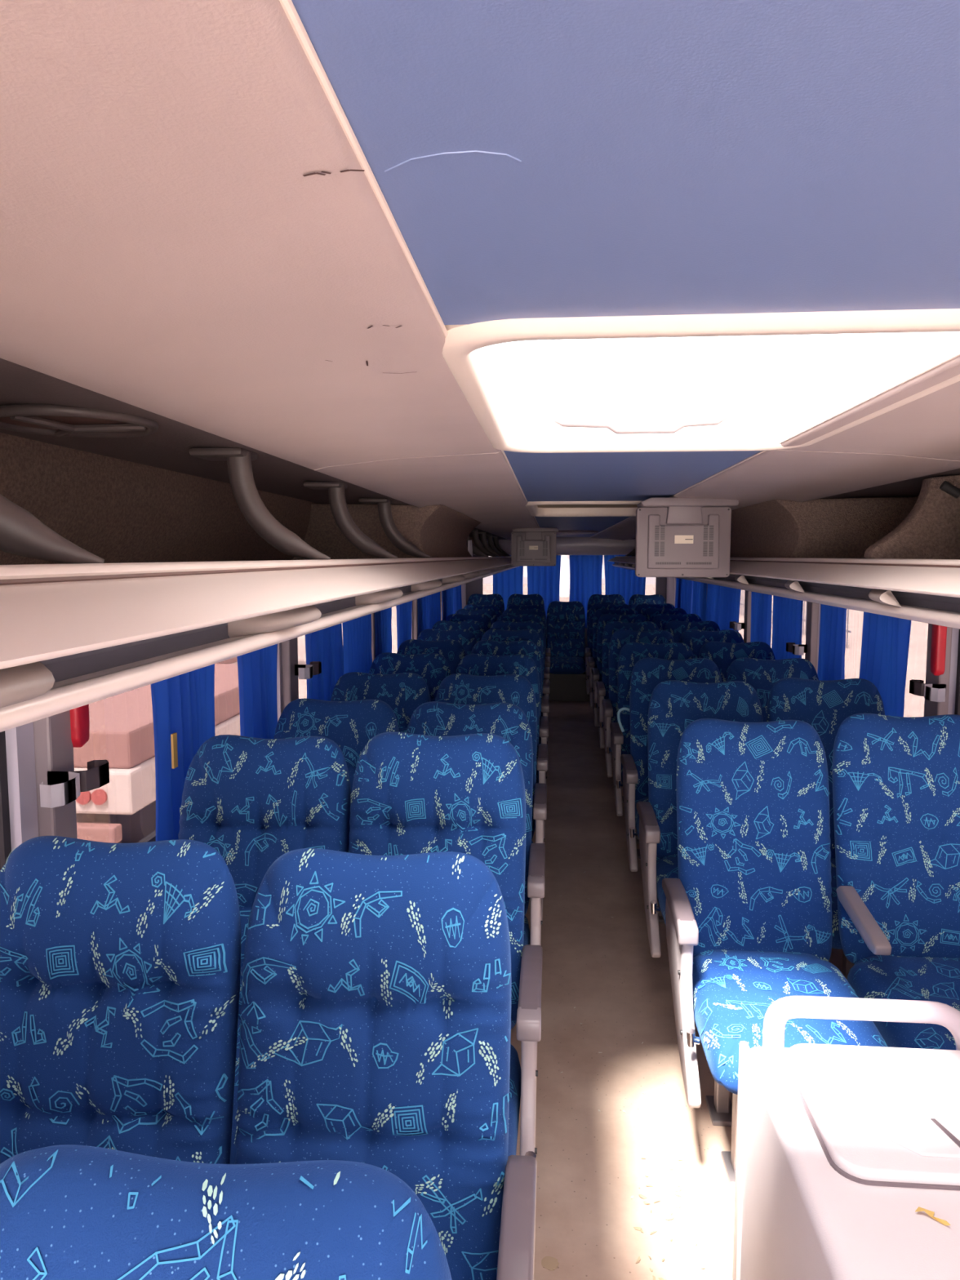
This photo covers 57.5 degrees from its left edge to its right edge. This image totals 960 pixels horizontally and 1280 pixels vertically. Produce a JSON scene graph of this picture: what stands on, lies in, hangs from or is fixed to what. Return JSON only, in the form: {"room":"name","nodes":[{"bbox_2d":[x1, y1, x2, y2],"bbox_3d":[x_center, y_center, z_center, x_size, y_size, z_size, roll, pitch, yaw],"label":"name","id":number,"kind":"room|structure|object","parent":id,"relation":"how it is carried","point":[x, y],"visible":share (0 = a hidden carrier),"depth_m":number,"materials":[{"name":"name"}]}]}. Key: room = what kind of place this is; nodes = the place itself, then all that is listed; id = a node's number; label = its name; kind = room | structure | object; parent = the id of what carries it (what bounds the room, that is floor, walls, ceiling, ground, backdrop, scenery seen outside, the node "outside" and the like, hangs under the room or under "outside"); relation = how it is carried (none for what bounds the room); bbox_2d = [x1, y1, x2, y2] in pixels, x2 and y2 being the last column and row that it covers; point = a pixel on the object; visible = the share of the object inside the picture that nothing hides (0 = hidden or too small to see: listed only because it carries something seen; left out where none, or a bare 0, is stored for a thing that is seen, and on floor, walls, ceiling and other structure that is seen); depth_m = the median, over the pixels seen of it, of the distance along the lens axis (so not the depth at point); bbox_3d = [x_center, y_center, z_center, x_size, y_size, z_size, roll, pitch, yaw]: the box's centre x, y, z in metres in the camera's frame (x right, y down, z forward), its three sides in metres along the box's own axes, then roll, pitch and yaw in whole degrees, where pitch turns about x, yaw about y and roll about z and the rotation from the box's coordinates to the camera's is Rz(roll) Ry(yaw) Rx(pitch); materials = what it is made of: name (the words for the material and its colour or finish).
{"room":"vehicle interior","nodes":[
{"label":"vehicle interior","id":0,"kind":"room"},
{"bbox_2d":[4,583,466,852],"bbox_3d":[-0.712,0.243,4.569,0.070,1.800,12.300,0,6,5],"label":"wall","id":1,"kind":"structure","parent":0,"point":[20,740],"depth_m":1.75,"materials":[{"name":"grey"}]},
{"bbox_2d":[0,730,11,870],"bbox_3d":[-1.006,0.372,1.035,0.024,0.620,1.415,0,6,5],"label":"window","id":2,"kind":"structure","parent":1,"relation":"in","point":[5,828],"depth_m":1.72,"materials":[{"name":"clear glass"}]},
{"bbox_2d":[32,710,77,838],"bbox_3d":[-0.888,0.291,1.831,0.037,0.670,0.089,0,6,5],"label":"window pillar","id":3,"kind":"structure","parent":1,"relation":"attached to","point":[53,744],"depth_m":1.80,"materials":[{"name":"grey"}]},
{"bbox_2d":[39,760,109,808],"bbox_3d":[-0.832,0.287,1.766,0.085,0.044,0.210,0,6,5],"label":"clip","id":4,"kind":"object","parent":1,"relation":"attached to","point":[63,788],"visible":1,"depth_m":1.76,"materials":[{"name":"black plastic"}]},
{"bbox_2d":[70,703,89,747],"bbox_3d":[-0.864,0.096,1.870,0.032,0.267,0.052,0,6,5],"label":"handle","id":5,"kind":"object","parent":1,"relation":"attached to","point":[79,717],"visible":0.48,"depth_m":1.86,"materials":[{"name":"red plastic"}]},
{"bbox_2d":[73,657,239,843],"bbox_3d":[-0.872,0.218,2.637,0.024,0.620,1.515,0,6,5],"label":"window","id":6,"kind":"structure","parent":1,"relation":"in","point":[122,810],"depth_m":2.24,"materials":[{"name":"clear glass"}]},
{"bbox_2d":[150,663,215,840],"bbox_3d":[-0.817,0.291,2.446,0.078,0.728,0.413,0,6,5],"label":"curtain","id":7,"kind":"object","parent":1,"relation":"hanging from","point":[183,704],"visible":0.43,"depth_m":2.35,"materials":[{"name":"blue fabric"}]},
{"bbox_2d":[236,644,277,738],"bbox_3d":[-0.766,0.231,3.064,0.074,0.728,0.420,0,6,5],"label":"curtain","id":8,"kind":"object","parent":1,"relation":"hanging from","point":[256,669],"visible":0.43,"depth_m":2.98,"materials":[{"name":"fabric"}]},
{"bbox_2d":[0,432,519,732],"bbox_3d":[-0.339,-0.410,4.021,0.754,0.325,11.400,0,6,5],"label":"luggage rack","id":9,"kind":"object","parent":1,"relation":"attached to","point":[117,576],"visible":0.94,"depth_m":1.36,"materials":[{"name":"beige plastic"}]},
{"bbox_2d":[0,564,515,707],"bbox_3d":[-0.028,-0.305,4.005,0.098,0.038,11.400,0,6,5],"label":"trim panel","id":10,"kind":"object","parent":9,"relation":"on","point":[68,681],"depth_m":0.83,"materials":[{"name":"beige plastic"}]},
{"bbox_2d":[280,637,298,711],"bbox_3d":[-0.752,0.134,3.460,0.037,0.670,0.114,0,6,5],"label":"trim","id":11,"kind":"structure","parent":1,"relation":"attached to","point":[289,649],"depth_m":3.41,"materials":[{"name":"grey"}]},
{"bbox_2d":[294,661,321,679],"bbox_3d":[-0.691,0.119,3.456,0.085,0.044,0.210,0,6,5],"label":"clip","id":12,"kind":"object","parent":1,"relation":"attached to","point":[303,671],"visible":1,"depth_m":3.46,"materials":[{"name":"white plastic"}]},
{"bbox_2d":[297,627,342,698],"bbox_3d":[-0.737,0.062,4.251,0.024,0.620,1.460,0,6,5],"label":"window","id":13,"kind":"structure","parent":1,"relation":"in","point":[301,640],"depth_m":3.81,"materials":[{"name":"clear glass"}]},
{"bbox_2d":[305,622,344,701],"bbox_3d":[-0.692,0.145,3.952,0.072,0.728,0.626,0,6,5],"label":"curtain","id":14,"kind":"object","parent":1,"relation":"hanging from","point":[325,646],"visible":0.3,"depth_m":3.90,"materials":[{"name":"fabric"}]},
{"bbox_2d":[342,613,372,674],"bbox_3d":[-0.639,0.086,4.566,0.078,0.728,0.593,0,6,5],"label":"curtain","id":15,"kind":"object","parent":1,"relation":"hanging from","point":[357,633],"visible":0.38,"depth_m":4.51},
{"bbox_2d":[374,607,391,657],"bbox_3d":[-0.585,0.021,5.247,0.076,0.728,0.534,0,6,5],"label":"curtain","id":16,"kind":"object","parent":1,"relation":"hanging from","point":[383,628],"visible":0.29,"depth_m":5.14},
{"bbox_2d":[395,600,412,649],"bbox_3d":[-0.518,-0.056,6.043,0.072,0.728,0.550,0,6,5],"label":"curtain","id":17,"kind":"object","parent":1,"relation":"hanging from","point":[404,620],"visible":0.38,"depth_m":5.90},
{"bbox_2d":[427,591,440,629],"bbox_3d":[-0.398,-0.194,7.467,0.072,0.728,0.776,0,6,5],"label":"curtain","id":18,"kind":"object","parent":1,"relation":"hanging from","point":[433,600],"visible":0.3,"depth_m":7.33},
{"bbox_2d":[0,0,959,540],"bbox_3d":[0.518,-0.629,4.382,2.540,0.088,12.300,0,6,5],"label":"ceiling","id":19,"kind":"structure","parent":0,"point":[677,157],"depth_m":0.50,"materials":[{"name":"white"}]},
{"bbox_2d":[0,404,159,437],"bbox_3d":[-0.530,-0.281,1.141,0.210,0.020,0.210,0,6,5],"label":"ceiling vent","id":20,"kind":"object","parent":19,"relation":"in","point":[59,420],"visible":0.96,"depth_m":1.12,"materials":[{"name":"grey plastic"}]},
{"bbox_2d":[511,527,558,566],"bbox_3d":[0.381,-0.647,6.088,0.327,0.264,0.158,0,6,5],"label":"monitor","id":21,"kind":"object","parent":19,"relation":"hanging from","point":[530,547],"visible":1,"depth_m":6.05,"materials":[{"name":"grey plastic"}]},
{"bbox_2d":[498,537,635,555],"bbox_3d":[0.958,-1.051,9.648,1.500,0.230,0.230,0,6,5],"label":"air duct","id":22,"kind":"object","parent":19,"relation":"attached to","point":[564,545],"visible":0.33,"depth_m":9.53,"materials":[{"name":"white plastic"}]},
{"bbox_2d":[635,497,738,577],"bbox_3d":[0.692,-0.346,2.966,0.327,0.264,0.158,0,6,5],"label":"monitor","id":23,"kind":"object","parent":19,"relation":"hanging from","point":[676,536],"visible":0.99,"depth_m":2.92,"materials":[{"name":"grey plastic"}]},
{"bbox_2d":[466,540,666,672],"bbox_3d":[1.032,-0.365,10.605,2.500,1.850,0.080,0,6,5],"label":"wall","id":24,"kind":"structure","parent":0,"point":[476,586],"depth_m":10.60,"materials":[{"name":"grey"}]},
{"bbox_2d":[279,0,539,527],"bbox_3d":[0.272,-0.624,4.403,0.004,0.004,12.300,0,6,5],"label":"trim","id":25,"kind":"structure","parent":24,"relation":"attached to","point":[288,6],"depth_m":0.41,"materials":[{"name":"beige"}]},
{"bbox_2d":[493,555,523,610],"bbox_3d":[0.334,-0.582,10.502,0.404,0.878,0.031,0,6,5],"label":"curtain","id":26,"kind":"object","parent":24,"relation":"hanging from","point":[508,583],"visible":0.38,"depth_m":10.49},
{"bbox_2d":[527,555,560,621],"bbox_3d":[0.760,-0.578,10.466,0.412,0.878,0.055,0,6,5],"label":"curtain","id":27,"kind":"object","parent":24,"relation":"hanging from","point":[544,581],"visible":0.41,"depth_m":10.46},
{"bbox_2d":[482,555,656,601],"bbox_3d":[1.071,-0.667,10.564,2.080,0.740,0.004,0,6,5],"label":"window","id":28,"kind":"structure","parent":24,"relation":"in","point":[487,582],"depth_m":10.56,"materials":[{"name":"clear glass"}]},
{"bbox_2d":[568,555,603,628],"bbox_3d":[1.259,-0.574,10.424,0.422,0.878,0.054,0,6,5],"label":"curtain","id":29,"kind":"object","parent":24,"relation":"hanging from","point":[585,571],"visible":0.59,"depth_m":10.41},
{"bbox_2d":[604,555,645,604],"bbox_3d":[1.722,-0.571,10.385,0.512,0.878,0.054,0,6,5],"label":"curtain","id":30,"kind":"object","parent":24,"relation":"hanging from","point":[624,582],"visible":0.42,"depth_m":10.38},
{"bbox_2d":[591,351,959,537],"bbox_3d":[0.765,-0.620,4.362,0.004,0.004,12.300,0,6,5],"label":"trim","id":31,"kind":"structure","parent":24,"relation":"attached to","point":[957,353],"depth_m":1.16,"materials":[{"name":"beige"}]},
{"bbox_2d":[510,700,843,1279],"bbox_3d":[0.518,1.178,4.556,2.500,0.060,12.300,0,6,5],"label":"floor","id":32,"kind":"structure","parent":0,"point":[590,1166],"depth_m":2.66,"materials":[{"name":"beige"}]},
{"bbox_2d":[0,835,240,1164],"bbox_3d":[-0.636,0.914,1.199,0.440,1.110,0.732,0,6,5],"label":"seat","id":33,"kind":"object","parent":32,"relation":"on","point":[120,963],"visible":0.66,"depth_m":1.39,"materials":[{"name":"blue fabric"}]},
{"bbox_2d":[0,1144,452,1279],"bbox_3d":[-0.232,0.995,0.420,0.485,1.099,0.756,0,6,5],"label":"seat","id":34,"kind":"object","parent":32,"relation":"on","point":[68,1211],"visible":1,"depth_m":0.67,"materials":[{"name":"blue fabric"}]},
{"bbox_2d":[177,734,351,1164],"bbox_3d":[-0.572,0.836,1.972,0.441,1.118,0.777,0,6,5],"label":"seat","id":35,"kind":"object","parent":32,"relation":"on","point":[255,802],"visible":0.38,"depth_m":2.18,"materials":[{"name":"blue fabric"}]},
{"bbox_2d":[230,1019,240,1164],"bbox_3d":[-0.581,1.002,1.885,0.437,0.140,0.572,0,8,5],"label":"cushion","id":36,"kind":"object","parent":35,"relation":"on","point":[234,1127],"depth_m":1.79,"materials":[{"name":"blue fabric"}]},
{"bbox_2d":[274,697,399,793],"bbox_3d":[-0.511,0.776,2.709,0.439,1.095,0.743,0,6,5],"label":"seat","id":37,"kind":"object","parent":32,"relation":"on","point":[350,725],"visible":0.19,"depth_m":2.92,"materials":[{"name":"blue fabric"}]},
{"bbox_2d":[330,671,431,733],"bbox_3d":[-0.447,0.709,3.461,0.441,1.085,0.745,0,6,5],"label":"seat","id":38,"kind":"object","parent":32,"relation":"on","point":[404,692],"visible":0.16,"depth_m":3.68,"materials":[{"name":"blue fabric"}]},
{"bbox_2d":[235,848,537,1279],"bbox_3d":[-0.170,0.924,1.166,0.485,1.097,0.746,0,6,5],"label":"seat","id":39,"kind":"object","parent":32,"relation":"on","point":[375,990],"visible":0.81,"depth_m":1.36,"materials":[{"name":"blue fabric"}]},
{"bbox_2d":[368,652,450,702],"bbox_3d":[-0.385,0.636,4.214,0.441,1.085,0.744,0,6,5],"label":"seat","id":40,"kind":"object","parent":32,"relation":"on","point":[433,668],"visible":0.18,"depth_m":4.43,"materials":[{"name":"blue fabric"}]},
{"bbox_2d":[396,639,465,674],"bbox_3d":[-0.322,0.565,4.976,0.439,1.080,0.766,0,6,5],"label":"seat","id":41,"kind":"object","parent":32,"relation":"on","point":[452,651],"visible":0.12,"depth_m":5.21,"materials":[{"name":"blue fabric"}]},
{"bbox_2d":[348,731,542,1159],"bbox_3d":[-0.107,0.830,1.917,0.485,1.140,0.745,0,6,5],"label":"seat","id":42,"kind":"object","parent":32,"relation":"on","point":[411,793],"visible":0.38,"depth_m":2.11,"materials":[{"name":"blue fabric"}]},
{"bbox_2d":[507,1043,520,1156],"bbox_3d":[-0.136,1.005,1.849,0.438,0.140,0.571,0,8,5],"label":"cushion","id":43,"kind":"object","parent":42,"relation":"on","point":[515,1068],"depth_m":1.85,"materials":[{"name":"blue fabric"}]},
{"bbox_2d":[416,628,476,655],"bbox_3d":[-0.259,0.493,5.729,0.444,1.079,0.768,0,6,5],"label":"seat","id":44,"kind":"object","parent":32,"relation":"on","point":[466,637],"visible":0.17,"depth_m":5.96,"materials":[{"name":"blue fabric"}]},
{"bbox_2d":[432,620,484,642],"bbox_3d":[-0.195,0.419,6.474,0.442,1.082,0.757,0,6,5],"label":"seat","id":45,"kind":"object","parent":32,"relation":"on","point":[476,628],"visible":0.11,"depth_m":6.71,"materials":[{"name":"blue fabric"}]},
{"bbox_2d":[444,613,491,631],"bbox_3d":[-0.133,0.347,7.226,0.441,1.083,0.755,0,6,5],"label":"seat","id":46,"kind":"object","parent":32,"relation":"on","point":[484,620],"visible":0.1,"depth_m":7.46,"materials":[{"name":"blue fabric"}]},
{"bbox_2d":[405,701,545,946],"bbox_3d":[-0.043,0.783,2.676,0.484,1.088,0.756,0,6,5],"label":"seat","id":47,"kind":"object","parent":32,"relation":"on","point":[508,721],"visible":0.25,"depth_m":2.89,"materials":[{"name":"blue fabric"}]},
{"bbox_2d":[466,593,504,613],"bbox_3d":[0.040,0.040,9.829,0.441,1.093,0.700,0,6,5],"label":"seat","id":48,"kind":"object","parent":32,"relation":"on","point":[475,598],"visible":0.16,"depth_m":10.02,"materials":[{"name":"blue fabric"}]},
{"bbox_2d":[435,673,546,922],"bbox_3d":[0.019,0.713,3.428,0.485,1.083,0.756,0,6,5],"label":"seat","id":49,"kind":"object","parent":32,"relation":"on","point":[517,690],"visible":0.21,"depth_m":3.64,"materials":[{"name":"blue fabric"}]},
{"bbox_2d":[456,653,547,844],"bbox_3d":[0.082,0.641,4.180,0.482,1.082,0.755,0,6,5],"label":"seat","id":50,"kind":"object","parent":32,"relation":"on","point":[480,664],"visible":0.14,"depth_m":4.40,"materials":[{"name":"blue fabric"}]},
{"bbox_2d":[471,640,548,783],"bbox_3d":[0.145,0.569,4.938,0.485,1.079,0.768,0,6,5],"label":"seat","id":51,"kind":"object","parent":32,"relation":"on","point":[491,647],"visible":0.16,"depth_m":5.16,"materials":[{"name":"blue fabric"}]},
{"bbox_2d":[480,628,549,771],"bbox_3d":[0.208,0.495,5.684,0.485,1.083,0.757,0,6,5],"label":"seat","id":52,"kind":"object","parent":32,"relation":"on","point":[500,635],"visible":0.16,"depth_m":5.91,"materials":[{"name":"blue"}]},
{"bbox_2d":[489,621,549,715],"bbox_3d":[0.271,0.423,6.436,0.485,1.082,0.756,0,6,5],"label":"seat","id":53,"kind":"object","parent":32,"relation":"on","point":[504,625],"visible":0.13,"depth_m":6.67,"materials":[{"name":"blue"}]},
{"bbox_2d":[496,614,550,716],"bbox_3d":[0.333,0.351,7.188,0.485,1.082,0.756,0,6,5],"label":"seat","id":54,"kind":"object","parent":32,"relation":"on","point":[510,618],"visible":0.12,"depth_m":7.42,"materials":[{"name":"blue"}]},
{"bbox_2d":[506,593,544,608],"bbox_3d":[0.498,0.043,9.790,0.442,1.094,0.702,0,6,5],"label":"seat","id":55,"kind":"object","parent":32,"relation":"on","point":[517,599],"visible":0.18,"depth_m":9.99,"materials":[{"name":"blue fabric"}]},
{"bbox_2d":[546,600,586,674],"bbox_3d":[0.958,0.127,9.760,0.440,1.094,0.700,0,6,5],"label":"seat","id":56,"kind":"object","parent":32,"relation":"on","point":[566,620],"visible":0.93,"depth_m":9.93,"materials":[{"name":"blue fabric"}]},
{"bbox_2d":[550,656,586,674],"bbox_3d":[0.952,0.277,9.710,0.438,0.140,0.571,0,8,5],"label":"cushion","id":57,"kind":"object","parent":56,"relation":"on","point":[558,664],"depth_m":9.46,"materials":[{"name":"blue fabric"}]},
{"bbox_2d":[548,672,590,701],"bbox_3d":[0.940,0.512,9.588,2.400,0.300,0.080,0,6,5],"label":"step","id":58,"kind":"structure","parent":32,"relation":"on","point":[569,687],"depth_m":9.54,"materials":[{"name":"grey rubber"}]},
{"bbox_2d":[586,594,625,648],"bbox_3d":[1.416,0.051,9.714,0.440,1.093,0.700,0,6,5],"label":"seat","id":59,"kind":"object","parent":32,"relation":"on","point":[594,598],"visible":0.15,"depth_m":9.92,"materials":[{"name":"blue fabric"}]},
{"bbox_2d":[584,603,630,694],"bbox_3d":[1.287,0.202,8.679,0.486,1.092,0.756,0,6,5],"label":"seat","id":60,"kind":"object","parent":32,"relation":"on","point":[588,651],"visible":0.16,"depth_m":8.91,"materials":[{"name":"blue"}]},
{"bbox_2d":[587,608,637,708],"bbox_3d":[1.220,0.281,7.886,0.484,1.088,0.758,0,6,5],"label":"seat","id":61,"kind":"object","parent":32,"relation":"on","point":[592,661],"visible":0.12,"depth_m":8.11,"materials":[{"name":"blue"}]},
{"bbox_2d":[591,613,647,755],"bbox_3d":[1.154,0.355,7.092,0.484,1.092,0.757,0,6,5],"label":"seat","id":62,"kind":"object","parent":32,"relation":"on","point":[597,673],"visible":0.1,"depth_m":7.32,"materials":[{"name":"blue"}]},
{"bbox_2d":[595,621,658,748],"bbox_3d":[1.088,0.433,6.298,0.485,1.088,0.757,0,6,5],"label":"seat","id":63,"kind":"object","parent":32,"relation":"on","point":[602,687],"visible":0.14,"depth_m":6.52,"materials":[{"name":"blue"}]},
{"bbox_2d":[601,629,674,808],"bbox_3d":[1.022,0.508,5.505,0.485,1.092,0.756,0,6,5],"label":"seat","id":64,"kind":"object","parent":32,"relation":"on","point":[620,638],"visible":0.19,"depth_m":5.72,"materials":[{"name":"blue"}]},
{"bbox_2d":[609,642,693,858],"bbox_3d":[0.955,0.587,4.711,0.484,1.088,0.757,0,6,5],"label":"seat","id":65,"kind":"object","parent":32,"relation":"on","point":[630,653],"visible":0.23,"depth_m":4.93,"materials":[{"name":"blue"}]},
{"bbox_2d":[620,657,721,922],"bbox_3d":[0.889,0.661,3.918,0.485,1.092,0.756,0,6,5],"label":"seat","id":66,"kind":"object","parent":32,"relation":"on","point":[647,673],"visible":0.28,"depth_m":4.13,"materials":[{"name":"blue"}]},
{"bbox_2d":[635,796,648,837],"bbox_3d":[0.903,0.814,3.838,0.438,0.140,0.571,0,8,5],"label":"cushion","id":67,"kind":"object","parent":66,"relation":"on","point":[637,799],"depth_m":3.91,"materials":[{"name":"blue fabric"}]},
{"bbox_2d":[652,613,702,630],"bbox_3d":[1.626,0.357,7.052,0.444,1.096,0.758,0,6,5],"label":"seat","id":68,"kind":"object","parent":32,"relation":"on","point":[660,620],"visible":0.08,"depth_m":7.29,"materials":[{"name":"blue fabric"}]},
{"bbox_2d":[663,620,719,642],"bbox_3d":[1.558,0.433,6.265,0.444,1.095,0.767,0,6,5],"label":"seat","id":69,"kind":"object","parent":32,"relation":"on","point":[676,628],"visible":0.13,"depth_m":6.51,"materials":[{"name":"blue fabric"}]},
{"bbox_2d":[636,680,763,972],"bbox_3d":[0.822,0.736,3.123,0.486,1.096,0.758,0,6,5],"label":"seat","id":70,"kind":"object","parent":32,"relation":"on","point":[673,704],"visible":0.36,"depth_m":3.33,"materials":[{"name":"blue fabric"}]},
{"bbox_2d":[656,853,678,925],"bbox_3d":[0.837,0.890,3.045,0.437,0.140,0.572,0,8,5],"label":"cushion","id":71,"kind":"object","parent":70,"relation":"on","point":[666,864],"depth_m":3.10,"materials":[{"name":"blue fabric"}]},
{"bbox_2d":[679,629,744,658],"bbox_3d":[1.493,0.510,5.465,0.443,1.096,0.757,0,6,5],"label":"seat","id":72,"kind":"object","parent":32,"relation":"on","point":[695,639],"visible":0.11,"depth_m":5.70,"materials":[{"name":"blue fabric"}]},
{"bbox_2d":[698,641,775,681],"bbox_3d":[1.427,0.586,4.677,0.443,1.095,0.767,0,6,5],"label":"seat","id":73,"kind":"object","parent":32,"relation":"on","point":[722,654],"visible":0.16,"depth_m":4.92,"materials":[{"name":"blue fabric"}]},
{"bbox_2d":[725,657,818,721],"bbox_3d":[1.360,0.663,3.878,0.444,1.096,0.757,0,6,5],"label":"seat","id":74,"kind":"object","parent":32,"relation":"on","point":[761,674],"visible":0.17,"depth_m":4.11,"materials":[{"name":"blue fabric"}]},
{"bbox_2d":[662,718,891,1187],"bbox_3d":[0.772,0.813,2.329,0.516,1.094,0.756,0,6,5],"label":"seat","id":75,"kind":"object","parent":32,"relation":"on","point":[748,913],"visible":0.92,"depth_m":2.49,"materials":[{"name":"blue fabric"}]},
{"bbox_2d":[692,949,888,1094],"bbox_3d":[0.770,0.967,2.251,0.438,0.140,0.571,0,8,5],"label":"cushion","id":76,"kind":"object","parent":75,"relation":"on","point":[733,990],"depth_m":2.22,"materials":[{"name":"blue fabric"}]},
{"bbox_2d":[766,677,884,979],"bbox_3d":[1.292,0.732,3.078,0.441,1.113,0.743,0,6,5],"label":"seat","id":77,"kind":"object","parent":32,"relation":"on","point":[824,705],"visible":0.31,"depth_m":3.29,"materials":[{"name":"blue fabric"}]},
{"bbox_2d":[830,857,842,949],"bbox_3d":[1.285,0.894,3.007,0.438,0.140,0.571,0,8,5],"label":"cushion","id":78,"kind":"object","parent":77,"relation":"on","point":[836,942],"depth_m":2.79,"materials":[{"name":"blue fabric"}]},
{"bbox_2d":[732,995,959,1279],"bbox_3d":[0.891,1.099,1.016,0.914,0.777,1.254,0,6,5],"label":"base cabinet","id":79,"kind":"object","parent":32,"relation":"on","point":[839,1148],"visible":1,"depth_m":1.38,"materials":[{"name":"plastic"}]},
{"bbox_2d":[831,713,959,1049],"bbox_3d":[1.226,0.805,2.284,0.440,1.119,0.744,0,6,5],"label":"seat","id":80,"kind":"object","parent":32,"relation":"on","point":[896,780],"visible":0.92,"depth_m":2.47,"materials":[{"name":"blue fabric"}]},
{"bbox_2d":[847,955,959,1049],"bbox_3d":[1.219,0.970,2.214,0.437,0.140,0.572,0,8,5],"label":"cushion","id":81,"kind":"object","parent":80,"relation":"on","point":[934,978],"depth_m":2.28,"materials":[{"name":"blue fabric"}]},
{"bbox_2d":[666,577,959,714],"bbox_3d":[1.749,0.262,4.365,0.070,1.800,12.300,0,6,5],"label":"wall","id":82,"kind":"structure","parent":0,"point":[671,581],"depth_m":2.99,"materials":[{"name":"grey"}]},
{"bbox_2d":[675,577,693,613],"bbox_3d":[2.051,-0.324,8.821,0.070,0.728,1.005,0,6,5],"label":"curtain","id":83,"kind":"object","parent":82,"relation":"hanging from","point":[684,588],"visible":0.46,"depth_m":8.62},
{"bbox_2d":[692,581,706,621],"bbox_3d":[1.976,-0.235,7.893,0.075,0.728,0.766,0,6,5],"label":"curtain","id":84,"kind":"object","parent":82,"relation":"hanging from","point":[700,589],"visible":0.34,"depth_m":7.74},
{"bbox_2d":[705,583,722,630],"bbox_3d":[1.911,-0.160,7.120,0.075,0.728,0.731,0,6,5],"label":"curtain","id":85,"kind":"object","parent":82,"relation":"hanging from","point":[714,593],"visible":0.38,"depth_m":7.10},
{"bbox_2d":[720,586,741,631],"bbox_3d":[1.856,-0.098,6.473,0.070,0.728,0.511,0,6,5],"label":"curtain","id":86,"kind":"object","parent":82,"relation":"hanging from","point":[731,599],"visible":0.41,"depth_m":6.43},
{"bbox_2d":[750,591,772,646],"bbox_3d":[1.779,-0.008,5.541,0.073,0.728,0.462,0,6,5],"label":"curtain","id":87,"kind":"object","parent":82,"relation":"hanging from","point":[761,603],"visible":0.38,"depth_m":5.45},
{"bbox_2d":[608,475,959,629],"bbox_3d":[1.301,-0.397,3.885,0.754,0.325,11.400,0,6,5],"label":"luggage rack","id":88,"kind":"object","parent":82,"relation":"attached to","point":[893,557],"visible":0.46,"depth_m":2.17,"materials":[{"name":"beige plastic"}]},
{"bbox_2d":[613,561,959,613],"bbox_3d":[0.991,-0.296,3.921,0.098,0.038,11.400,0,6,5],"label":"light","id":89,"kind":"object","parent":88,"relation":"on","point":[786,584],"depth_m":1.96,"materials":[{"name":"beige plastic"}]},
{"bbox_2d":[624,568,959,629],"bbox_3d":[1.358,-0.265,3.893,0.640,0.060,11.400,0,6,5],"label":"shelf","id":90,"kind":"object","parent":88,"relation":"attached to","point":[624,568],"depth_m":2.19,"materials":[{"name":"beige plastic"}]},
{"bbox_2d":[771,595,803,659],"bbox_3d":[1.727,0.053,4.908,0.077,0.728,0.557,0,6,5],"label":"curtain","id":91,"kind":"object","parent":82,"relation":"hanging from","point":[787,624],"visible":0.42,"depth_m":4.88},
{"bbox_2d":[804,601,818,671],"bbox_3d":[1.712,0.031,4.520,0.037,0.670,0.094,0,6,5],"label":"trim","id":92,"kind":"structure","parent":82,"relation":"attached to","point":[812,608],"depth_m":4.48,"materials":[{"name":"grey"}]},
{"bbox_2d":[817,604,846,680],"bbox_3d":[1.661,0.127,4.140,0.074,0.728,0.372,0,6,5],"label":"curtain","id":93,"kind":"object","parent":82,"relation":"hanging from","point":[832,644],"visible":0.4,"depth_m":4.07,"materials":[{"name":"fabric"}]},
{"bbox_2d":[858,611,911,716],"bbox_3d":[1.609,0.190,3.487,0.077,0.728,0.460,0,6,5],"label":"curtain","id":94,"kind":"object","parent":82,"relation":"hanging from","point":[885,645],"visible":0.41,"depth_m":3.43,"materials":[{"name":"fabric"}]},
{"bbox_2d":[844,608,928,717],"bbox_3d":[1.704,0.105,3.809,0.024,0.620,1.340,0,6,5],"label":"window","id":95,"kind":"structure","parent":82,"relation":"in","point":[917,649],"depth_m":3.40,"materials":[{"name":"clear glass"}]},
{"bbox_2d":[909,679,946,702],"bbox_3d":[1.518,0.169,2.934,0.085,0.044,0.210,0,6,5],"label":"clip","id":96,"kind":"object","parent":82,"relation":"attached to","point":[931,692],"visible":1,"depth_m":2.93,"materials":[{"name":"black plastic"}]},
{"bbox_2d":[924,623,952,716],"bbox_3d":[1.589,0.174,3.042,0.037,0.670,0.114,0,6,5],"label":"trim","id":97,"kind":"structure","parent":82,"relation":"attached to","point":[931,708],"depth_m":2.99,"materials":[{"name":"grey"}]},
{"bbox_2d":[930,624,946,675],"bbox_3d":[1.567,-0.012,2.987,0.032,0.267,0.052,0,6,5],"label":"handle","id":98,"kind":"object","parent":82,"relation":"attached to","point":[939,633],"visible":0.59,"depth_m":2.97,"materials":[{"name":"red plastic"}]},
{"bbox_3d":[0.518,-0.706,4.375,2.540,0.055,12.300,0,6,5],"label":"roof","id":99,"kind":"structure","parent":0,"visible":0},
{"bbox_2d":[525,501,641,516],"bbox_3d":[0.485,-0.611,3.741,0.572,0.121,1.052,0,6,5],"label":"roof hatch","id":100,"kind":"object","parent":99,"relation":"attached to","point":[536,508],"visible":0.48,"depth_m":4.21,"materials":[{"name":"beige"}]},
{"bbox_2d":[441,308,959,453],"bbox_3d":[0.270,-0.363,1.167,0.572,0.121,0.902,0,6,5],"label":"roof hatch","id":101,"kind":"object","parent":99,"relation":"attached to","point":[514,415],"visible":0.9,"depth_m":1.37,"materials":[{"name":"beige"}]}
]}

